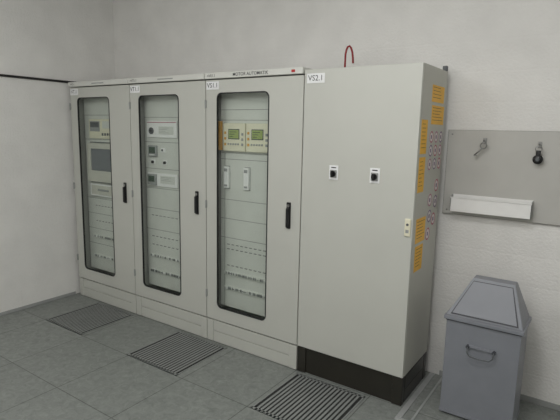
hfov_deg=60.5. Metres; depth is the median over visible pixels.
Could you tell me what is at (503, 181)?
board
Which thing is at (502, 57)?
wall
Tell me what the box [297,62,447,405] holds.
tall cabinet
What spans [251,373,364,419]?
floor vent
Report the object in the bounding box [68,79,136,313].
tall cabinet
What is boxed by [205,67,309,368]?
tall cabinet
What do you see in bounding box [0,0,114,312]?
wall
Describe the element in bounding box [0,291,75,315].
baseboard
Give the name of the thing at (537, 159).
bunch
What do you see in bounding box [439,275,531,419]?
waste bin
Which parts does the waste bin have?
handle, bin lid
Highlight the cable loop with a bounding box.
[344,45,353,66]
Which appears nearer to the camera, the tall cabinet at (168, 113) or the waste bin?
the waste bin
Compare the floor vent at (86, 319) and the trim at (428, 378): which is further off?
the floor vent at (86, 319)
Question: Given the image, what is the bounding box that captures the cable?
[0,74,74,82]
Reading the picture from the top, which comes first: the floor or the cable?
the cable
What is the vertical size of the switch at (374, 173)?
0.097 m
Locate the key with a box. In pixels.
[474,142,486,155]
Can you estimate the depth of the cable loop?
3.39 m
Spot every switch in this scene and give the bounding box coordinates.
[329,165,337,179]
[369,168,379,183]
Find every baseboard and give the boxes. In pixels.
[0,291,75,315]
[439,370,559,410]
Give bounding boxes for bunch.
[532,146,542,163]
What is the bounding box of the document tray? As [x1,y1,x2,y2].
[449,194,533,218]
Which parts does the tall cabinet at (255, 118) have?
name plate, mounting plate, header panel, handle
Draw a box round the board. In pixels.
[442,130,559,225]
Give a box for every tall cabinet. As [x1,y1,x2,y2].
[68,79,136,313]
[128,73,208,337]
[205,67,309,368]
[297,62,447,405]
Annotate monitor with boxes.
[87,142,110,183]
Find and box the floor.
[0,293,559,419]
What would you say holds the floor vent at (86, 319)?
in the floor
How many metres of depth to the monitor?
4.80 m
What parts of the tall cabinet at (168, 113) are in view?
name plate, mounting plate, header panel, handle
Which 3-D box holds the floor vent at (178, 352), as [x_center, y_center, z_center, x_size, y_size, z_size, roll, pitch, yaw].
[-0.829,1.146,3.902,0.560,0.003,0.570,8,11,34]
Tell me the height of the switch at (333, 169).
0.097 m
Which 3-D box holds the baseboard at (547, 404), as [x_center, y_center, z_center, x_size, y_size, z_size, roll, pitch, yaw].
[2.224,1.356,2.907,2.500,0.040,0.008,8,11,34]
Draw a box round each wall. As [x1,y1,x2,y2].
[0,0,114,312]
[113,0,559,404]
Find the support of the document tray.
on the board
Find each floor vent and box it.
[46,303,132,334]
[127,331,226,375]
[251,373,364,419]
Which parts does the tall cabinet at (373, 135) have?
name plate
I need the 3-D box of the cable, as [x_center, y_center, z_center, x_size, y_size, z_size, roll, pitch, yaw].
[-3.229,-1.054,3.276,0.022,0.022,4.970,8,11,34]
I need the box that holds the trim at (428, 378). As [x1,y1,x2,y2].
[396,372,441,419]
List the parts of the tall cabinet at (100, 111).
name plate, mounting plate, header panel, keyboard drawer, handle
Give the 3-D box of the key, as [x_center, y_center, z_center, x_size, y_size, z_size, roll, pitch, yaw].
[1.332,-0.404,3.192,0.080,0.094,0.012,8,11,34]

